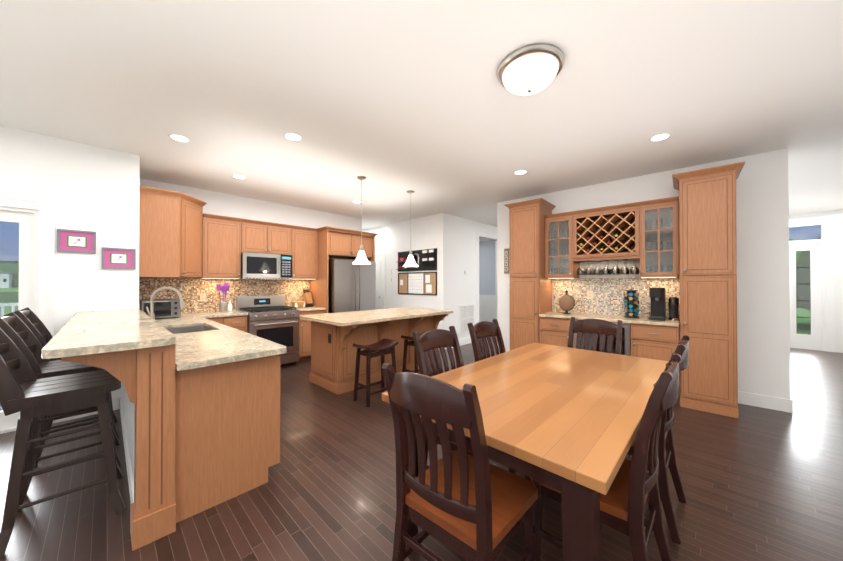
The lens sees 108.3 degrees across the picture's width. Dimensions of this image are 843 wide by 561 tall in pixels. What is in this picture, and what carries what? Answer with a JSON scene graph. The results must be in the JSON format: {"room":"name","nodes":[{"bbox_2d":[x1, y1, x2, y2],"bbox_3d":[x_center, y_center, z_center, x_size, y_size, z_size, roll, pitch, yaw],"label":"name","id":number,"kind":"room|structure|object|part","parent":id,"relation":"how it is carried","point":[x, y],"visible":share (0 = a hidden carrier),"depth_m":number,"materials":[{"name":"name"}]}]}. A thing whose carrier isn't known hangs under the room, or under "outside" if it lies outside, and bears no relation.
{"room":"dining room and kitchen","nodes":[
{"label":"dining room and kitchen","id":0,"kind":"room"},
{"bbox_2d":[0,125,139,408],"bbox_3d":[-4.533,-0.010,2.667,1.012,2.780,2.970,0,-1,44],"label":"wall","id":1,"kind":"structure","parent":0,"point":[86,187],"depth_m":3.11,"materials":[{"name":"white paint"}]},
{"bbox_2d":[0,195,54,433],"bbox_3d":[-4.199,0.306,2.392,0.163,2.145,1.690,0,-1,44],"label":"door frame","id":2,"kind":"structure","parent":1,"relation":"attached to","point":[34,219],"depth_m":2.88,"materials":[{"name":"white"}]},
{"bbox_3d":[-3.466,-0.392,3.065,0.021,0.225,0.260,0,-1,44],"label":"picture frame","id":3,"kind":"part","parent":1,"relation":"part of","materials":[{"name":"pink paper"}]},
{"bbox_3d":[-3.257,-0.236,3.280,0.021,0.225,0.260,0,-1,44],"label":"picture frame","id":4,"kind":"part","parent":1,"relation":"part of","materials":[{"name":"pink paper"}]},
{"bbox_2d":[140,178,360,311],"bbox_3d":[-2.688,0.009,5.402,0.120,2.780,3.770,0,-1,44],"label":"wall","id":5,"kind":"structure","parent":0,"point":[223,204],"depth_m":5.23,"materials":[{"name":"white paint"}]},
{"bbox_2d":[139,278,139,308],"bbox_3d":[-3.544,0.217,3.782,0.810,0.514,0.009,0,-1,44],"label":"backsplash","id":6,"kind":"structure","parent":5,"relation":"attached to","point":[139,278],"depth_m":4.12,"materials":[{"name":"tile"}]},
{"bbox_2d":[140,278,309,312],"bbox_3d":[-3.006,0.031,4.971,0.017,0.930,2.466,0,-1,44],"label":"backsplash","id":7,"kind":"structure","parent":5,"relation":"attached to","point":[200,295],"depth_m":4.72,"materials":[{"name":"tile"}]},
{"bbox_2d":[139,185,377,313],"bbox_3d":[-2.361,0.142,5.118,0.737,2.510,3.572,0,-1,44],"label":"upper cabinet","id":8,"kind":"object","parent":5,"relation":"attached to","point":[181,235],"visible":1,"depth_m":4.50,"materials":[{"name":"brown wood"}]},
{"bbox_2d":[239,252,291,279],"bbox_3d":[-2.604,-0.225,5.067,0.444,0.412,0.757,0,-1,44],"label":"over-the-range microwave","id":9,"kind":"object","parent":8,"relation":"attached to","point":[266,266],"visible":1,"depth_m":4.91,"materials":[{"name":"silver metal"}]},
{"bbox_2d":[362,214,437,328],"bbox_3d":[-0.617,0.022,7.288,2.810,2.780,0.120,0,-1,44],"label":"wall","id":10,"kind":"structure","parent":0,"point":[393,238],"depth_m":7.01,"materials":[{"name":"white paint"}]},
{"bbox_2d":[375,251,384,308],"bbox_3d":[-1.251,0.345,7.787,0.980,2.140,0.117,0,-1,44],"label":"door frame","id":11,"kind":"structure","parent":10,"relation":"attached to","point":[380,277],"depth_m":7.60,"materials":[{"name":"white"}]},
{"bbox_2d":[396,248,436,294],"bbox_3d":[-0.139,-0.177,6.676,1.190,0.970,0.099,0,-1,44],"label":"bulletin board","id":12,"kind":"object","parent":10,"relation":"attached to","point":[420,283],"visible":0.9,"depth_m":6.64,"materials":[{"name":"black plastic"}]},
{"bbox_2d":[389,269,468,288],"bbox_3d":[0.132,-0.030,7.057,1.700,0.480,0.875,0,-1,44],"label":"switch plates","id":13,"kind":"object","parent":10,"relation":"attached to","point":[466,272],"visible":0.94,"depth_m":7.29,"materials":[{"name":"white plastic"}]},
{"bbox_2d":[0,336,842,560],"bbox_3d":[0.700,1.417,4.457,10.220,0.050,12.820,0,-1,44],"label":"floor","id":14,"kind":"structure","parent":0,"point":[761,484],"depth_m":1.94,"materials":[{"name":"brown wood"}]},
{"bbox_2d":[0,312,121,494],"bbox_3d":[-2.592,0.805,2.208,0.485,1.161,0.591,0,-1,44],"label":"bar stool","id":15,"kind":"object","parent":14,"relation":"on","point":[18,331],"visible":0.4,"depth_m":2.14,"materials":[{"name":"brown wood"}]},
{"bbox_2d":[0,328,125,558],"bbox_3d":[-2.145,0.802,1.778,0.485,1.161,0.591,0,-1,44],"label":"bar stool","id":16,"kind":"object","parent":14,"relation":"on","point":[28,395],"visible":0.98,"depth_m":1.73,"materials":[{"name":"brown wood"}]},
{"bbox_2d":[14,307,118,456],"bbox_3d":[-3.038,0.808,2.638,0.485,1.161,0.591,0,-1,44],"label":"bar stool","id":17,"kind":"object","parent":14,"relation":"on","point":[30,319],"visible":0.12,"depth_m":2.57,"materials":[{"name":"brown wood"}]},
{"bbox_2d":[53,397,117,422],"bbox_3d":[-3.417,1.318,3.111,0.014,0.130,0.450,0,-1,44],"label":"baseboard","id":18,"kind":"structure","parent":14,"relation":"on","point":[115,403],"depth_m":3.11,"materials":[{"name":"white"}]},
{"bbox_2d":[133,349,136,395],"bbox_3d":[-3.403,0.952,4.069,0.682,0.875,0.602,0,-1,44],"label":"base cabinet","id":19,"kind":"object","parent":14,"relation":"on","point":[134,350],"depth_m":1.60,"materials":[{"name":"brown wood"}]},
{"bbox_2d":[137,328,167,419],"bbox_3d":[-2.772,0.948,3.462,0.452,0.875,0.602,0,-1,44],"label":"base cabinet","id":20,"kind":"object","parent":14,"relation":"on","point":[142,353],"depth_m":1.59,"materials":[{"name":"brown wood"}]},
{"bbox_2d":[42,309,175,358],"bbox_3d":[-2.387,0.328,2.349,2.557,0.037,0.461,0,-1,44],"label":"countertop","id":21,"kind":"structure","parent":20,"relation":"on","point":[87,332],"depth_m":1.72,"materials":[{"name":"stone"}]},
{"bbox_2d":[149,343,175,471],"bbox_3d":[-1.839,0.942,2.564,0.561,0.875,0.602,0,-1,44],"label":"base cabinet","id":22,"kind":"object","parent":14,"relation":"on","point":[152,350],"depth_m":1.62,"materials":[{"name":"brown wood"}]},
{"bbox_2d":[157,348,279,527],"bbox_3d":[-1.422,0.939,2.160,0.650,0.875,0.606,0,-1,44],"label":"base cabinet","id":23,"kind":"object","parent":14,"relation":"on","point":[198,440],"depth_m":1.85,"materials":[{"name":"brown wood"}]},
{"bbox_2d":[155,313,286,370],"bbox_3d":[-2.382,0.488,3.097,3.489,0.037,0.615,0,-1,44],"label":"countertop","id":24,"kind":"structure","parent":23,"relation":"on","point":[219,343],"depth_m":2.20,"materials":[{"name":"stone"}]},
{"bbox_2d":[140,298,180,317],"bbox_3d":[-3.274,0.355,3.826,0.317,0.235,0.370,0,-1,44],"label":"toaster oven","id":25,"kind":"object","parent":24,"relation":"on","point":[165,308],"visible":0.69,"depth_m":3.76,"materials":[{"name":"silver metal"}]},
{"bbox_2d":[146,287,184,319],"bbox_3d":[-2.569,0.265,3.064,0.161,0.405,0.289,0,-1,44],"label":"faucet","id":26,"kind":"object","parent":24,"relation":"on","point":[151,313],"visible":0.69,"depth_m":3.00,"materials":[{"name":"silver metal"}]},
{"bbox_2d":[167,325,212,333],"bbox_3d":[-2.324,0.606,3.035,0.784,0.199,0.414,0,-1,44],"label":"sink basin","id":27,"kind":"object","parent":24,"relation":"in","point":[187,329],"visible":0.02,"depth_m":3.33,"materials":[{"name":"silver metal"}]},
{"bbox_2d":[206,310,324,362],"bbox_3d":[-2.568,0.958,4.953,0.660,0.875,1.873,0,-1,44],"label":"base cabinet","id":28,"kind":"object","parent":14,"relation":"on","point":[238,322],"visible":0.27,"depth_m":5.11,"materials":[{"name":"brown wood"}]},
{"bbox_2d":[191,310,247,317],"bbox_3d":[-2.989,0.497,4.523,0.639,0.037,0.569,0,-1,44],"label":"countertop","id":29,"kind":"structure","parent":28,"relation":"on","point":[214,314],"depth_m":4.41,"materials":[{"name":"stone"}]},
{"bbox_2d":[217,283,229,311],"bbox_3d":[-3.056,0.255,4.700,0.102,0.447,0.182,0,-1,44],"label":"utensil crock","id":30,"kind":"object","parent":29,"relation":"on","point":[223,304],"visible":1,"depth_m":4.67,"materials":[{"name":"beige ceramic"}]},
{"bbox_2d":[228,300,231,310],"bbox_3d":[-2.997,0.389,4.767,0.070,0.180,0.060,0,-1,44],"label":"soap bottle","id":31,"kind":"object","parent":29,"relation":"on","point":[229,306],"visible":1,"depth_m":4.75,"materials":[{"name":"white plastic"}]},
{"bbox_2d":[296,306,325,311],"bbox_3d":[-2.093,0.504,5.457,0.634,0.037,0.492,0,-1,44],"label":"countertop","id":32,"kind":"structure","parent":28,"relation":"on","point":[313,308],"depth_m":5.27,"materials":[{"name":"stone"}]},
{"bbox_2d":[291,296,304,307],"bbox_3d":[-2.219,0.378,5.483,0.240,0.212,0.240,0,-1,44],"label":"basket","id":33,"kind":"object","parent":32,"relation":"on","point":[298,304],"visible":0.98,"depth_m":5.41,"materials":[{"name":"beige"}]},
{"bbox_2d":[302,289,312,306],"bbox_3d":[-2.120,0.325,5.679,0.230,0.320,0.110,0,-1,44],"label":"knife block","id":34,"kind":"object","parent":32,"relation":"on","point":[307,296],"visible":0.98,"depth_m":5.64,"materials":[{"name":"brown wood"}]},
{"bbox_2d":[236,295,298,367],"bbox_3d":[-2.495,0.829,4.971,0.723,1.135,0.752,0,-1,44],"label":"range","id":35,"kind":"object","parent":14,"relation":"on","point":[273,318],"visible":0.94,"depth_m":4.89,"materials":[{"name":"silver metal"}]},
{"bbox_2d":[328,258,375,312],"bbox_3d":[-1.476,0.503,5.939,0.854,1.800,0.910,0,-1,44],"label":"fridge","id":36,"kind":"object","parent":14,"relation":"on","point":[351,287],"visible":0.38,"depth_m":5.61,"materials":[{"name":"silver metal"}]},
{"bbox_2d":[353,338,398,406],"bbox_3d":[-0.535,1.057,3.580,0.282,0.663,0.473,0,-1,44],"label":"stool","id":37,"kind":"object","parent":14,"relation":"on","point":[383,347],"visible":0.9,"depth_m":3.51,"materials":[{"name":"brown wood"}]},
{"bbox_2d":[309,314,447,394],"bbox_3d":[-0.564,0.955,4.526,1.053,0.876,1.846,0,-1,44],"label":"kitchen island","id":38,"kind":"object","parent":14,"relation":"on","point":[333,357],"visible":0.58,"depth_m":3.99,"materials":[{"name":"brown wood"}]},
{"bbox_2d":[300,307,452,325],"bbox_3d":[-0.570,0.496,4.478,1.070,0.037,2.040,0,-1,44],"label":"island countertop","id":39,"kind":"structure","parent":38,"relation":"on","point":[356,317],"depth_m":4.14,"materials":[{"name":"beige stone"}]},
{"bbox_2d":[401,331,437,374],"bbox_3d":[-0.015,1.060,4.120,0.282,0.663,0.473,0,-1,44],"label":"stool","id":40,"kind":"object","parent":14,"relation":"on","point":[406,344],"visible":0.31,"depth_m":4.04,"materials":[{"name":"brown wood"}]},
{"bbox_2d":[382,363,537,560],"bbox_3d":[0.169,0.855,1.289,0.476,1.040,0.560,0,-1,44],"label":"dining chair","id":41,"kind":"object","parent":14,"relation":"on","point":[463,503],"visible":1,"depth_m":1.14,"materials":[{"name":"brown wood"}]},
{"bbox_2d":[412,326,515,473],"bbox_3d":[0.276,0.859,1.969,0.543,1.040,0.464,0,-1,44],"label":"dining chair","id":42,"kind":"object","parent":14,"relation":"on","point":[428,343],"visible":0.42,"depth_m":2.10,"materials":[{"name":"brown wood"}]},
{"bbox_2d":[395,418,599,560],"bbox_3d":[0.840,1.015,1.980,0.970,0.720,1.840,0,-1,44],"label":"table base","id":43,"kind":"object","parent":14,"relation":"on","point":[580,505],"visible":0.17,"depth_m":1.03,"materials":[{"name":"brown wood"}]},
{"bbox_2d":[382,343,668,494],"bbox_3d":[0.840,0.633,1.983,1.070,0.040,1.940,0,-1,44],"label":"dining table","id":44,"kind":"object","parent":43,"relation":"on","point":[573,414],"visible":0.73,"depth_m":1.51,"materials":[{"name":"brown wood"}]},
{"bbox_2d":[467,319,530,479],"bbox_3d":[0.706,0.862,2.416,0.543,1.040,0.464,0,-1,44],"label":"dining chair","id":45,"kind":"object","parent":14,"relation":"on","point":[480,331],"visible":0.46,"depth_m":2.57,"materials":[{"name":"brown wood"}]},
{"bbox_2d":[504,198,555,349],"bbox_3d":[1.681,0.117,4.703,0.603,2.555,0.634,0,-1,44],"label":"tall cabinet","id":46,"kind":"object","parent":14,"relation":"on","point":[530,292],"visible":0.69,"depth_m":4.49,"materials":[{"name":"brown wood"}]},
{"bbox_2d":[540,317,569,346],"bbox_3d":[2.030,0.955,4.412,0.464,0.876,0.599,0,-1,44],"label":"base cabinet","id":47,"kind":"object","parent":14,"relation":"on","point":[553,331],"depth_m":4.20,"materials":[{"name":"brown wood"}]},
{"bbox_2d":[539,311,679,326],"bbox_3d":[2.432,0.494,4.048,1.548,0.037,0.665,0,-1,44],"label":"countertop","id":48,"kind":"structure","parent":47,"relation":"on","point":[612,318],"depth_m":3.91,"materials":[{"name":"beige stone"}]},
{"bbox_2d":[559,290,574,313],"bbox_3d":[2.083,0.309,4.363,0.215,0.335,0.215,0,-1,44],"label":"vase","id":49,"kind":"object","parent":48,"relation":"on","point":[566,303],"visible":1,"depth_m":4.30,"materials":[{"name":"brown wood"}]},
{"bbox_2d":[624,290,639,317],"bbox_3d":[2.689,0.298,3.900,0.169,0.350,0.170,0,-1,44],"label":"coffee pod carousel","id":50,"kind":"object","parent":48,"relation":"on","point":[631,306],"visible":1,"depth_m":3.85,"materials":[{"name":"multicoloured plastic"}]},
{"bbox_2d":[648,288,666,320],"bbox_3d":[2.879,0.279,3.714,0.176,0.385,0.338,0,-1,44],"label":"coffee machine","id":51,"kind":"object","parent":48,"relation":"on","point":[658,302],"visible":1,"depth_m":3.68,"materials":[{"name":"black plastic"}]},
{"bbox_2d":[668,297,678,320],"bbox_3d":[3.009,0.331,3.635,0.101,0.280,0.101,0,-1,44],"label":"milk frother","id":52,"kind":"object","parent":48,"relation":"on","point":[673,308],"visible":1,"depth_m":3.60,"materials":[{"name":"black plastic"}]},
{"bbox_2d":[568,317,622,354],"bbox_3d":[1.406,0.864,2.583,0.464,1.040,0.543,0,-1,44],"label":"dining chair","id":53,"kind":"object","parent":14,"relation":"on","point":[595,328],"visible":0.38,"depth_m":2.74,"materials":[{"name":"brown wood"}]},
{"bbox_2d":[573,319,630,355],"bbox_3d":[2.435,0.953,4.058,0.659,0.873,0.610,0,-1,44],"label":"beverage cooler","id":54,"kind":"object","parent":14,"relation":"on","point":[626,340],"visible":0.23,"depth_m":3.73,"materials":[{"name":"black metal"}]},
{"bbox_2d":[530,353,680,560],"bbox_3d":[0.847,0.856,1.419,0.543,1.040,0.464,0,-1,44],"label":"dining chair","id":55,"kind":"object","parent":14,"relation":"on","point":[630,495],"visible":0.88,"depth_m":1.21,"materials":[{"name":"brown wood"}]},
{"bbox_2d":[630,323,679,403],"bbox_3d":[2.848,0.950,3.702,0.474,0.876,0.599,0,-1,44],"label":"base cabinet","id":56,"kind":"object","parent":14,"relation":"on","point":[657,342],"depth_m":3.48,"materials":[{"name":"brown wood"}]},
{"bbox_2d":[627,335,689,544],"bbox_3d":[1.319,0.859,1.909,0.543,1.040,0.464,0,-1,44],"label":"dining chair","id":57,"kind":"object","parent":14,"relation":"on","point":[666,442],"visible":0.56,"depth_m":1.65,"materials":[{"name":"brown wood"}]},
{"bbox_2d":[672,162,744,417],"bbox_3d":[3.177,0.108,3.403,0.588,2.555,0.634,0,-1,44],"label":"tall cabinet","id":58,"kind":"object","parent":14,"relation":"on","point":[708,275],"visible":0.96,"depth_m":3.19,"materials":[{"name":"brown wood"}]},
{"bbox_2d":[0,0,842,229],"bbox_3d":[0.700,-1.438,4.477,10.220,0.100,12.820,0,-1,44],"label":"ceiling","id":59,"kind":"structure","parent":0,"point":[393,102],"depth_m":2.29,"materials":[{"name":"white paint"}]},
{"bbox_2d":[168,134,190,142],"bbox_3d":[-2.376,-1.394,2.995,0.180,0.006,0.180,0,-1,44],"label":"recessed light","id":60,"kind":"object","parent":59,"relation":"in","point":[180,138],"visible":1,"depth_m":2.99,"materials":[{"name":"white"}]},
{"bbox_2d":[232,175,246,179],"bbox_3d":[-2.447,-1.387,4.090,0.180,0.006,0.180,0,-1,44],"label":"recessed light","id":61,"kind":"object","parent":59,"relation":"in","point":[241,177],"visible":0.98,"depth_m":4.11,"materials":[{"name":"white"}]},
{"bbox_2d":[283,133,302,141],"bbox_3d":[-1.251,-1.395,2.967,0.180,0.006,0.180,0,-1,44],"label":"recessed light","id":62,"kind":"object","parent":59,"relation":"in","point":[294,137],"visible":1,"depth_m":2.97,"materials":[{"name":"white"}]},
{"bbox_2d":[352,176,370,264],"bbox_3d":[-0.806,-0.806,4.104,0.256,1.168,0.256,0,-1,44],"label":"pendant light","id":63,"kind":"object","parent":59,"relation":"hanging from","point":[361,259],"visible":1,"depth_m":4.07,"materials":[{"name":"white glass"}]},
{"bbox_2d":[403,190,418,266],"bbox_3d":[-0.168,-0.801,4.738,0.256,1.168,0.256,0,-1,44],"label":"pendant light","id":64,"kind":"object","parent":59,"relation":"hanging from","point":[410,262],"visible":1,"depth_m":4.71,"materials":[{"name":"white glass"}]},
{"bbox_2d":[513,170,527,174],"bbox_3d":[1.277,-1.388,3.922,0.180,0.006,0.180,0,-1,44],"label":"recessed light","id":65,"kind":"object","parent":59,"relation":"in","point":[520,172],"visible":1,"depth_m":3.92,"materials":[{"name":"white"}]},
{"bbox_2d":[497,43,564,94],"bbox_3d":[0.713,-1.322,2.008,0.420,0.164,0.420,0,-1,44],"label":"dome ceiling light","id":66,"kind":"object","parent":59,"relation":"attached to","point":[530,69],"visible":1,"depth_m":1.90,"materials":[{"name":"white glass"}]},
{"bbox_2d":[649,133,671,141],"bbox_3d":[2.331,-1.395,2.977,0.180,0.006,0.180,0,-1,44],"label":"recessed light","id":67,"kind":"object","parent":59,"relation":"in","point":[659,137],"visible":1,"depth_m":2.97,"materials":[{"name":"white"}]},
{"bbox_2d":[438,213,497,339],"bbox_3d":[2.252,0.028,8.157,0.120,2.780,5.350,0,-1,44],"label":"wall","id":68,"kind":"structure","parent":0,"point":[452,239],"depth_m":6.54,"materials":[{"name":"white paint"}]},
{"bbox_2d":[459,304,474,333],"bbox_3d":[1.014,0.838,6.768,0.011,0.620,0.580,0,-1,44],"label":"air vent","id":69,"kind":"object","parent":68,"relation":"in","point":[466,314],"visible":0.83,"depth_m":6.73,"materials":[{"name":"white metal"}]},
{"bbox_2d":[451,232,496,347],"bbox_3d":[1.302,0.140,7.072,0.014,2.540,2.210,0,-1,44],"label":"door frame","id":70,"kind":"structure","parent":68,"relation":"attached to","point":[464,341],"depth_m":7.07,"materials":[{"name":"white"}]},
{"bbox_2d":[479,238,494,321],"bbox_3d":[1.567,0.040,9.933,3.330,2.780,0.240,0,-1,44],"label":"wall","id":71,"kind":"structure","parent":0,"point":[486,279],"depth_m":9.34,"materials":[{"name":"grey paint"}]},
{"bbox_2d":[497,148,789,398],"bbox_3d":[2.649,0.002,4.347,3.346,2.780,0.290,0,-1,44],"label":"wall","id":72,"kind":"structure","parent":0,"point":[763,292],"depth_m":3.38,"materials":[{"name":"white paint"}]},
{"bbox_2d":[503,288,507,294],"bbox_3d":[1.458,0.191,5.296,0.080,0.115,0.011,0,-1,44],"label":"plate","id":73,"kind":"object","parent":72,"relation":"attached to","point":[505,291],"visible":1,"depth_m":5.29,"materials":[{"name":"white plastic"}]},
{"bbox_2d":[504,248,508,273],"bbox_3d":[1.471,-0.337,5.277,0.081,0.430,0.024,0,-1,44],"label":"wall sign","id":74,"kind":"object","parent":72,"relation":"attached to","point":[506,260],"visible":1,"depth_m":5.27,"materials":[{"name":"brown wood"}]},
{"bbox_2d":[568,232,571,255],"bbox_3d":[2.357,-0.514,4.274,0.399,0.319,0.317,0,-1,44],"label":"upper cabinet","id":75,"kind":"object","parent":72,"relation":"attached to","point":[569,233],"depth_m":4.29,"materials":[{"name":"brown wood"}]},
{"bbox_2d":[568,216,571,231],"bbox_3d":[2.358,-0.727,4.276,0.399,0.364,0.315,0,-1,44],"label":"upper cabinet","id":76,"kind":"object","parent":72,"relation":"attached to","point":[569,217],"depth_m":4.29,"materials":[{"name":"brown wood"}]},
{"bbox_2d":[572,204,643,255],"bbox_3d":[2.522,-0.633,4.148,0.777,0.555,0.385,0,-1,44],"label":"wine rack","id":77,"kind":"object","parent":72,"relation":"attached to","point":[613,231],"depth_m":4.10,"materials":[{"name":"brown wood"}]},
{"bbox_2d":[552,277,679,318],"bbox_3d":[2.629,0.220,4.277,1.522,0.513,0.087,0,-1,44],"label":"backsplash","id":78,"kind":"structure","parent":72,"relation":"attached to","point":[598,295],"depth_m":4.27,"materials":[{"name":"tile"}]},
{"bbox_2d":[499,353,792,412],"bbox_3d":[2.652,1.324,4.325,3.356,0.135,0.306,0,-1,44],"label":"baseboard","id":79,"kind":"structure","parent":72,"relation":"attached to","point":[768,402],"depth_m":3.30,"materials":[{"name":"white wood"}]},
{"bbox_2d":[789,238,820,334],"bbox_3d":[24.380,-0.149,25.203,60.000,3.891,49.900,0,-1,44],"label":"trees","id":80,"kind":"object","parent":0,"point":[801,256],"depth_m":10.10,"materials":[{"name":"green plant"}]},
{"bbox_2d":[789,209,842,352],"bbox_3d":[6.391,0.025,7.692,6.490,2.780,0.120,0,-1,44],"label":"wall","id":81,"kind":"structure","parent":0,"point":[838,261],"depth_m":5.94,"materials":[{"name":"white paint"}]},
{"bbox_2d":[789,216,834,351],"bbox_3d":[7.519,0.072,6.579,1.660,2.670,0.120,0,-1,44],"label":"door frame","id":82,"kind":"structure","parent":81,"relation":"attached to","point":[821,337],"depth_m":6.14,"materials":[{"name":"white"}]},
{"label":"outside","id":83,"kind":"structure","parent":0,"visible":0},
{"bbox_2d":[0,303,17,410],"bbox_3d":[-7.681,0.955,3.329,6.189,1.100,6.129,0,-1,44],"label":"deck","id":84,"kind":"object","parent":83,"point":[3,308],"depth_m":6.47,"materials":[{"name":"white"}]},
{"bbox_2d":[0,263,18,314],"bbox_3d":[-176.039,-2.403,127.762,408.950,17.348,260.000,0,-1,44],"label":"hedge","id":85,"kind":"object","parent":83,"point":[16,279],"depth_m":87.15,"materials":[{"name":"green plant"}]},
{"bbox_2d":[0,271,11,287],"bbox_3d":[-179.542,-1.018,126.960,7.800,8.295,10.799,0,-1,44],"label":"house","id":86,"kind":"structure","parent":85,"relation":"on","point":[7,278],"depth_m":127.27,"materials":[{"name":"white"}]}
]}

